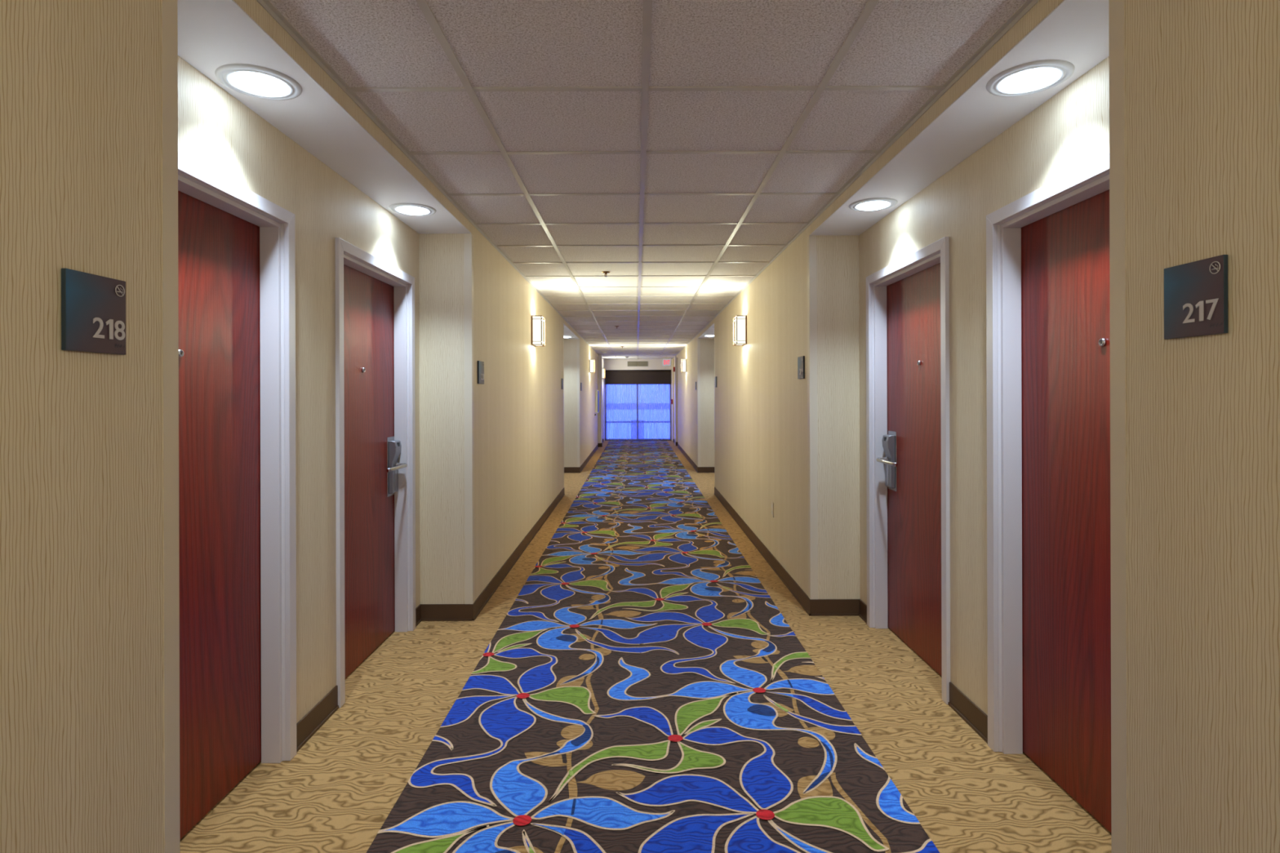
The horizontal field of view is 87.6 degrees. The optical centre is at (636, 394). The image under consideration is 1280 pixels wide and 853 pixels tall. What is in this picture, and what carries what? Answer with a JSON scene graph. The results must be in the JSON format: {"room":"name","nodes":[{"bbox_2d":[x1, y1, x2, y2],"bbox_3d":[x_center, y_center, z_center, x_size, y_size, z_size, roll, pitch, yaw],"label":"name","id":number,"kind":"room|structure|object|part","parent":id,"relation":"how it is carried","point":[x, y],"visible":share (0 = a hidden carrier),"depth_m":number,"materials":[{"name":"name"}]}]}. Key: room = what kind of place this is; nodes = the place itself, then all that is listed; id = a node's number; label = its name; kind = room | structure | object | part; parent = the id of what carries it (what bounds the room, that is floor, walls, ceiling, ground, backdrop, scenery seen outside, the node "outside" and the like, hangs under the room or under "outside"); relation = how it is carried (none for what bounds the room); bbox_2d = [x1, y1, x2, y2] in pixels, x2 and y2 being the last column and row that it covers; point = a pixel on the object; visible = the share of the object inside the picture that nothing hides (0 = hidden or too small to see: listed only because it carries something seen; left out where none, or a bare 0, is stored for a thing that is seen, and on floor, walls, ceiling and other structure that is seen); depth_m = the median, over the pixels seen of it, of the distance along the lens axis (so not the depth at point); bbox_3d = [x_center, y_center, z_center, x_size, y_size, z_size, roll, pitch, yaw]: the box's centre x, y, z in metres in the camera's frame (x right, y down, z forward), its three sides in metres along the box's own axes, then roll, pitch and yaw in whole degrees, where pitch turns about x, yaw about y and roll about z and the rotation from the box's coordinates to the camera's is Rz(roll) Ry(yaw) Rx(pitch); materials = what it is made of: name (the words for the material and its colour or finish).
{"room":"hotel corridor","nodes":[
{"label":"hotel corridor","id":0,"kind":"room"},
{"bbox_2d":[0,0,598,852],"bbox_3d":[-1.477,0.158,6.000,0.946,2.440,28.000,0,0,0],"label":"wall","id":1,"kind":"structure","parent":0,"point":[82,565],"depth_m":1.33,"materials":[{"name":"paint"}]},
{"bbox_2d":[61,268,125,355],"bbox_3d":[-0.998,-0.149,1.233,0.011,0.143,0.138,0,0,0],"label":"room sign","id":2,"kind":"object","parent":1,"relation":"attached to","point":[93,307],"visible":1,"depth_m":1.22,"materials":[{"name":"blue"}]},
{"bbox_2d":[160,0,180,852],"bbox_3d":[-1.026,0.147,1.438,0.047,2.260,0.047,0,0,0],"label":"guard","id":3,"kind":"object","parent":1,"relation":"attached to","point":[168,7],"visible":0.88,"depth_m":1.44,"materials":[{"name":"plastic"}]},
{"bbox_2d":[177,152,296,839],"bbox_3d":[-1.382,0.343,2.056,0.153,2.070,1.008,0,0,0],"label":"door","id":4,"kind":"structure","parent":1,"relation":"in","point":[237,246],"depth_m":2.33,"materials":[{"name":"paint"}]},
{"bbox_2d":[177,0,471,233],"bbox_3d":[-1.167,-0.984,2.767,0.319,0.004,2.614,0,0,0],"label":"soffit","id":5,"kind":"structure","parent":1,"relation":"attached to","point":[212,34],"depth_m":2.33,"materials":[{"name":"paint"}]},
{"bbox_2d":[214,63,302,100],"bbox_3d":[-1.185,-0.973,2.100,0.240,0.020,0.240,0,0,0],"label":"recessed light","id":6,"kind":"object","parent":5,"relation":"attached to","point":[254,81],"visible":1,"depth_m":2.07,"materials":[{"name":"white glass"}]},
{"bbox_2d":[388,202,435,216],"bbox_3d":[-1.185,-0.973,3.535,0.240,0.020,0.240,0,0,0],"label":"recessed light","id":7,"kind":"object","parent":5,"relation":"attached to","point":[403,208],"visible":1,"depth_m":3.50,"materials":[{"name":"white glass"}]},
{"bbox_2d":[334,237,415,707],"bbox_3d":[-1.382,0.343,3.438,0.153,2.070,1.003,0,0,0],"label":"door","id":8,"kind":"structure","parent":1,"relation":"in","point":[375,424],"depth_m":3.55,"materials":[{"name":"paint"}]},
{"bbox_3d":[-1.407,0.410,3.830,0.002,0.337,0.120,0,0,0],"label":"lock plate","id":9,"kind":"part","parent":8,"relation":"part of","materials":[{"name":"silver metal"}]},
{"bbox_3d":[-1.381,0.490,3.830,0.003,0.115,0.026,0,0,0],"label":"thumb panel","id":10,"kind":"part","parent":8,"relation":"part of","materials":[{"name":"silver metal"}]},
{"bbox_3d":[-1.352,0.406,3.760,0.072,0.038,0.218,0,0,0],"label":"lever handle","id":11,"kind":"part","parent":8,"relation":"part of","materials":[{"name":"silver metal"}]},
{"bbox_2d":[296,439,603,752],"bbox_3d":[-1.112,1.327,6.000,0.416,0.100,28.000,0,0,0],"label":"baseboard","id":12,"kind":"structure","parent":1,"relation":"attached to","point":[326,707],"depth_m":4.07,"materials":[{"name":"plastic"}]},
{"bbox_2d":[463,233,474,604],"bbox_3d":[-1.026,0.147,4.095,0.047,2.260,0.047,0,0,0],"label":"guard","id":13,"kind":"object","parent":1,"relation":"attached to","point":[468,237],"visible":1,"depth_m":4.07,"materials":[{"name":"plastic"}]},
{"bbox_2d":[477,360,484,383],"bbox_3d":[-0.998,-0.142,4.287,0.011,0.145,0.145,0,0,0],"label":"room sign","id":14,"kind":"object","parent":1,"relation":"attached to","point":[480,364],"visible":1,"depth_m":4.26,"materials":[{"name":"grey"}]},
{"bbox_2d":[531,315,545,346],"bbox_3d":[-0.955,-0.618,6.500,0.102,0.280,0.238,0,0,0],"label":"wall sconce","id":15,"kind":"object","parent":1,"relation":"attached to","point":[536,322],"visible":1,"depth_m":6.40,"materials":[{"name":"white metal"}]},
{"bbox_3d":[-1.000,-0.618,6.500,0.012,0.260,0.238,0,0,0],"label":"plate","id":16,"kind":"part","parent":15,"relation":"part of","materials":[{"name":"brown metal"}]},
{"bbox_3d":[-0.954,-0.618,6.500,0.076,0.268,0.218,0,0,0],"label":"lamp shade","id":17,"kind":"part","parent":15,"relation":"part of","materials":[{"name":"white glass"}]},
{"bbox_2d":[563,333,564,488],"bbox_3d":[-1.026,0.147,9.191,0.047,2.260,0.047,0,0,0],"label":"guard","id":18,"kind":"object","parent":1,"relation":"attached to","point":[563,333],"visible":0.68,"depth_m":9.19,"materials":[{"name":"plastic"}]},
{"bbox_2d":[563,323,578,338],"bbox_3d":[-1.167,-0.984,10.495,0.319,0.004,2.564,0,0,0],"label":"soffit","id":19,"kind":"structure","parent":1,"relation":"attached to","point":[567,332],"depth_m":10.70,"materials":[{"name":"paint"}]},
{"bbox_2d":[577,338,580,466],"bbox_3d":[-1.026,0.147,11.799,0.047,2.260,0.047,0,0,0],"label":"guard","id":20,"kind":"object","parent":1,"relation":"attached to","point":[578,340],"visible":1,"depth_m":11.78,"materials":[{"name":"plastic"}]},
{"bbox_2d":[589,359,595,373],"bbox_3d":[-0.955,-0.613,14.350,0.102,0.280,0.238,0,0,0],"label":"wall sconce","id":21,"kind":"object","parent":1,"relation":"attached to","point":[592,362],"visible":1,"depth_m":14.25,"materials":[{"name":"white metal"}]},
{"bbox_3d":[-0.954,-0.613,14.350,0.076,0.268,0.218,0,0,0],"label":"lamp shade","id":22,"kind":"part","parent":21,"relation":"part of","materials":[{"name":"white glass"}]},
{"bbox_2d":[597,357,598,443],"bbox_3d":[-1.026,0.147,17.641,0.047,2.260,0.047,0,0,0],"label":"guard","id":23,"kind":"object","parent":1,"relation":"attached to","point":[597,357],"visible":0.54,"depth_m":17.62,"materials":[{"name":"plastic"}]},
{"bbox_2d":[598,355,602,443],"bbox_3d":[-0.962,0.167,17.760,0.084,2.420,0.280,0,0,0],"label":"pilaster","id":24,"kind":"object","parent":1,"relation":"attached to","point":[600,357],"visible":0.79,"depth_m":17.62,"materials":[{"name":"paint"}]},
{"bbox_2d":[602,358,604,442],"bbox_3d":[-0.979,0.167,19.650,0.050,2.420,0.700,0,0,0],"label":"pilaster","id":25,"kind":"object","parent":1,"relation":"attached to","point":[603,360],"visible":0.71,"depth_m":19.41,"materials":[{"name":"paint"}]},
{"bbox_2d":[602,368,604,378],"bbox_3d":[-0.955,-0.603,19.000,0.102,0.280,0.238,0,0,0],"label":"wall sconce","id":26,"kind":"object","parent":1,"relation":"attached to","point":[603,369],"visible":0.55,"depth_m":18.91,"materials":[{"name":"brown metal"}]},
{"bbox_2d":[604,359,671,368],"bbox_3d":[0.001,0.154,20.100,3.900,2.440,0.200,0,0,0],"label":"wall","id":27,"kind":"structure","parent":0,"point":[609,363],"depth_m":20.00,"materials":[{"name":"paint"}]},
{"bbox_2d":[626,360,648,367],"bbox_3d":[0.037,-0.926,19.991,0.660,0.190,0.018,0,0,0],"label":"air vent","id":28,"kind":"object","parent":27,"relation":"in","point":[629,363],"visible":1,"depth_m":19.99,"materials":[{"name":"metal"}]},
{"bbox_2d":[604,368,671,440],"bbox_3d":[0.048,0.299,20.049,2.045,2.150,0.122,0,0,0],"label":"window","id":29,"kind":"structure","parent":27,"relation":"in","point":[670,411],"depth_m":20.06,"materials":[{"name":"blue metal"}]},
{"bbox_2d":[604,384,637,439],"bbox_3d":[-0.457,0.318,20.015,0.963,2.085,0.040,0,0,0],"label":"sheer curtain","id":30,"kind":"object","parent":29,"relation":"hanging from","point":[611,417],"visible":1,"depth_m":20.02,"materials":[{"name":"fabric"}]},
{"bbox_2d":[604,369,671,384],"bbox_3d":[0.046,-0.522,19.965,1.977,0.422,0.044,0,0,0],"label":"roller blind","id":31,"kind":"object","parent":29,"relation":"attached to","point":[661,376],"visible":1,"depth_m":19.97,"materials":[{"name":"fabric"}]},
{"bbox_2d":[637,384,671,439],"bbox_3d":[0.531,0.315,20.015,1.008,2.085,0.040,0,0,0],"label":"sheer curtain","id":32,"kind":"object","parent":29,"relation":"hanging from","point":[642,394],"visible":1,"depth_m":20.02,"materials":[{"name":"fabric"}]},
{"bbox_2d":[180,440,1111,852],"bbox_3d":[0.004,1.434,6.125,3.900,0.120,28.250,0,0,0],"label":"floor","id":33,"kind":"structure","parent":0,"point":[335,795],"depth_m":2.58,"materials":[{"name":"beige carpet"}]},
{"bbox_2d":[366,440,939,852],"bbox_3d":[0.047,1.370,8.490,1.714,0.007,22.980,0,0,0],"label":"carpet runner","id":34,"kind":"object","parent":33,"relation":"on","point":[642,690],"visible":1,"depth_m":2.80,"materials":[{"name":"multicoloured carpet"}]},
{"bbox_2d":[256,0,1039,359],"bbox_3d":[-0.003,-1.117,6.125,3.900,0.138,28.250,0,0,0],"label":"ceiling","id":35,"kind":"structure","parent":0,"point":[674,149],"depth_m":2.51,"materials":[{"name":"tile"}]},
{"bbox_2d":[601,271,609,276],"bbox_3d":[-0.265,-1.046,5.790,0.074,0.041,0.074,0,0,0],"label":"sprinkler","id":36,"kind":"object","parent":35,"relation":"attached to","point":[603,272],"visible":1,"depth_m":5.78,"materials":[{"name":"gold metal"}]},
{"bbox_2d":[662,357,671,365],"bbox_3d":[0.865,-0.944,19.017,0.245,0.250,0.046,0,0,0],"label":"exit sign","id":37,"kind":"object","parent":35,"relation":"hanging from","point":[666,362],"visible":1,"depth_m":19.00,"materials":[{"name":"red plastic"}]},
{"bbox_2d":[673,0,1279,852],"bbox_3d":[1.514,0.149,6.000,0.872,2.440,28.000,0,0,0],"label":"wall","id":38,"kind":"structure","parent":0,"point":[1202,77],"depth_m":1.40,"materials":[{"name":"paint"}]},
{"bbox_2d":[671,358,674,442],"bbox_3d":[1.065,0.161,19.600,0.028,2.420,0.800,0,0,0],"label":"pilaster","id":39,"kind":"object","parent":38,"relation":"attached to","point":[672,360],"visible":0.86,"depth_m":19.20,"materials":[{"name":"paint"}]},
{"bbox_2d":[674,355,676,442],"bbox_3d":[1.062,0.161,18.100,0.033,2.420,0.300,0,0,0],"label":"pilaster","id":40,"kind":"object","parent":38,"relation":"attached to","point":[675,357],"visible":0.93,"depth_m":17.95,"materials":[{"name":"paint"}]},
{"bbox_2d":[676,357,677,442],"bbox_3d":[1.100,0.141,17.921,0.047,2.260,0.047,0,0,0],"label":"guard","id":41,"kind":"object","parent":38,"relation":"attached to","point":[677,357],"visible":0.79,"depth_m":17.90,"materials":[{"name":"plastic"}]},
{"bbox_2d":[677,389,678,443],"bbox_3d":[1.100,0.141,17.369,0.047,2.260,0.047,0,0,0],"label":"guard","id":42,"kind":"object","parent":38,"relation":"attached to","point":[677,389],"visible":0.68,"depth_m":17.34,"materials":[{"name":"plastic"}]},
{"bbox_2d":[680,359,686,372],"bbox_3d":[1.025,-0.629,14.450,0.102,0.280,0.238,0,0,0],"label":"wall sconce","id":43,"kind":"object","parent":38,"relation":"attached to","point":[683,362],"visible":1,"depth_m":14.35,"materials":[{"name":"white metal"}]},
{"bbox_3d":[1.024,-0.629,14.450,0.076,0.268,0.218,0,0,0],"label":"lamp shade","id":44,"kind":"part","parent":43,"relation":"part of","materials":[{"name":"white glass"}]},
{"bbox_2d":[697,338,700,466],"bbox_3d":[1.100,0.141,11.764,0.047,2.260,0.047,0,0,0],"label":"guard","id":45,"kind":"object","parent":38,"relation":"attached to","point":[698,340],"visible":1,"depth_m":11.74,"materials":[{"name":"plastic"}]},
{"bbox_2d":[697,323,714,338],"bbox_3d":[1.228,-0.991,10.481,0.306,0.004,2.524,0,0,0],"label":"soffit","id":46,"kind":"structure","parent":38,"relation":"attached to","point":[710,331],"depth_m":10.77,"materials":[{"name":"paint"}]},
{"bbox_2d":[714,322,715,486],"bbox_3d":[1.100,0.141,9.197,0.047,2.260,0.047,0,0,0],"label":"guard","id":47,"kind":"object","parent":38,"relation":"attached to","point":[714,322],"visible":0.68,"depth_m":9.19,"materials":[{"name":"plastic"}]},
{"bbox_2d":[733,315,746,346],"bbox_3d":[1.025,-0.634,6.620,0.102,0.280,0.238,0,0,0],"label":"wall sconce","id":48,"kind":"object","parent":38,"relation":"attached to","point":[740,321],"visible":1,"depth_m":6.52,"materials":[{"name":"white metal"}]},
{"bbox_3d":[1.024,-0.634,6.620,0.076,0.268,0.218,0,0,0],"label":"lamp shade","id":49,"kind":"part","parent":48,"relation":"part of","materials":[{"name":"white glass"}]},
{"bbox_3d":[1.070,-0.634,6.620,0.012,0.260,0.238,0,0,0],"label":"plate","id":50,"kind":"part","parent":48,"relation":"part of","materials":[{"name":"brown metal"}]},
{"bbox_2d":[771,501,773,517],"bbox_3d":[1.077,0.908,5.290,0.007,0.115,0.070,0,0,0],"label":"wall outlet","id":51,"kind":"object","parent":38,"relation":"attached to","point":[772,503],"visible":1,"depth_m":5.27,"materials":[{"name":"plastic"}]},
{"bbox_2d":[797,355,804,378],"bbox_3d":[1.071,-0.177,4.348,0.011,0.145,0.145,0,0,0],"label":"room sign","id":52,"kind":"object","parent":38,"relation":"attached to","point":[801,360],"visible":1,"depth_m":4.33,"materials":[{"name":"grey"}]},
{"bbox_2d":[807,235,817,599],"bbox_3d":[1.100,0.141,4.170,0.047,2.260,0.047,0,0,0],"label":"guard","id":53,"kind":"object","parent":38,"relation":"attached to","point":[811,239],"visible":1,"depth_m":4.15,"materials":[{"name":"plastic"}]},
{"bbox_2d":[673,439,987,743],"bbox_3d":[1.219,1.320,6.000,0.340,0.100,28.000,0,0,0],"label":"baseboard","id":54,"kind":"structure","parent":38,"relation":"attached to","point":[963,706],"depth_m":4.14,"materials":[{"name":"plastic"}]},
{"bbox_2d":[866,236,950,704],"bbox_3d":[1.444,0.335,3.462,0.153,2.070,1.021,0,0,0],"label":"door","id":55,"kind":"structure","parent":38,"relation":"in","point":[908,471],"depth_m":3.56,"materials":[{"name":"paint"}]},
{"bbox_3d":[1.415,0.375,3.765,0.072,0.038,0.218,0,0,0],"label":"lever handle","id":56,"kind":"part","parent":55,"relation":"part of","materials":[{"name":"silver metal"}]},
{"bbox_3d":[1.444,0.460,3.835,0.003,0.115,0.026,0,0,0],"label":"thumb panel","id":57,"kind":"part","parent":55,"relation":"part of","materials":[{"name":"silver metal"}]},
{"bbox_3d":[1.470,0.379,3.835,0.002,0.338,0.120,0,0,0],"label":"lock plate","id":58,"kind":"part","parent":55,"relation":"part of","materials":[{"name":"silver metal"}]},
{"bbox_2d":[809,0,1109,235],"bbox_3d":[1.228,-0.991,2.831,0.306,0.004,2.633,0,0,0],"label":"soffit","id":59,"kind":"structure","parent":38,"relation":"attached to","point":[1076,32],"depth_m":2.37,"materials":[{"name":"paint"}]},
{"bbox_2d":[848,197,897,211],"bbox_3d":[1.229,-0.980,3.470,0.240,0.020,0.240,0,0,0],"label":"recessed light","id":60,"kind":"object","parent":59,"relation":"attached to","point":[873,204],"visible":1,"depth_m":3.43,"materials":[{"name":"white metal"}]},
{"bbox_2d":[986,59,1075,96],"bbox_3d":[1.229,-0.980,2.090,0.240,0.020,0.240,0,0,0],"label":"recessed light","id":61,"kind":"object","parent":59,"relation":"attached to","point":[1034,77],"visible":1,"depth_m":2.06,"materials":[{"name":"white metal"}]},
{"bbox_2d":[986,152,1111,832],"bbox_3d":[1.444,0.335,2.100,0.153,2.070,1.016,0,0,0],"label":"door","id":62,"kind":"structure","parent":38,"relation":"in","point":[1048,292],"depth_m":2.35,"materials":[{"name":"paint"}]},
{"bbox_2d":[1108,0,1127,852],"bbox_3d":[1.100,0.141,1.493,0.047,2.260,0.047,0,0,0],"label":"guard","id":63,"kind":"object","parent":38,"relation":"attached to","point":[1116,7],"visible":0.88,"depth_m":1.49,"materials":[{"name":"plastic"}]},
{"bbox_2d":[1164,254,1228,339],"bbox_3d":[1.071,-0.184,1.283,0.011,0.143,0.138,0,0,0],"label":"room sign","id":64,"kind":"object","parent":38,"relation":"attached to","point":[1196,292],"visible":1,"depth_m":1.27,"materials":[{"name":"blue"}]},
{"label":"outside","id":65,"kind":"structure","parent":0,"visible":0},
{"bbox_2d":[606,403,669,437],"bbox_3d":[0.053,0.874,21.400,5.100,1.200,0.100,0,0,0],"label":"balcony railing","id":66,"kind":"object","parent":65,"point":[606,403],"visible":0.02,"depth_m":21.35,"materials":[{"name":"blue metal"}]},
{"bbox_3d":[0.051,0.374,21.400,5.100,0.200,0.100,0,0,0],"label":"rail","id":67,"kind":"part","parent":66,"relation":"part of","materials":[{"name":"blue metal"}]},
{"bbox_3d":[0.033,1.144,21.400,0.420,0.660,0.080,0,0,0],"label":"post","id":68,"kind":"part","parent":66,"relation":"part of","materials":[{"name":"blue paint"}]}
]}

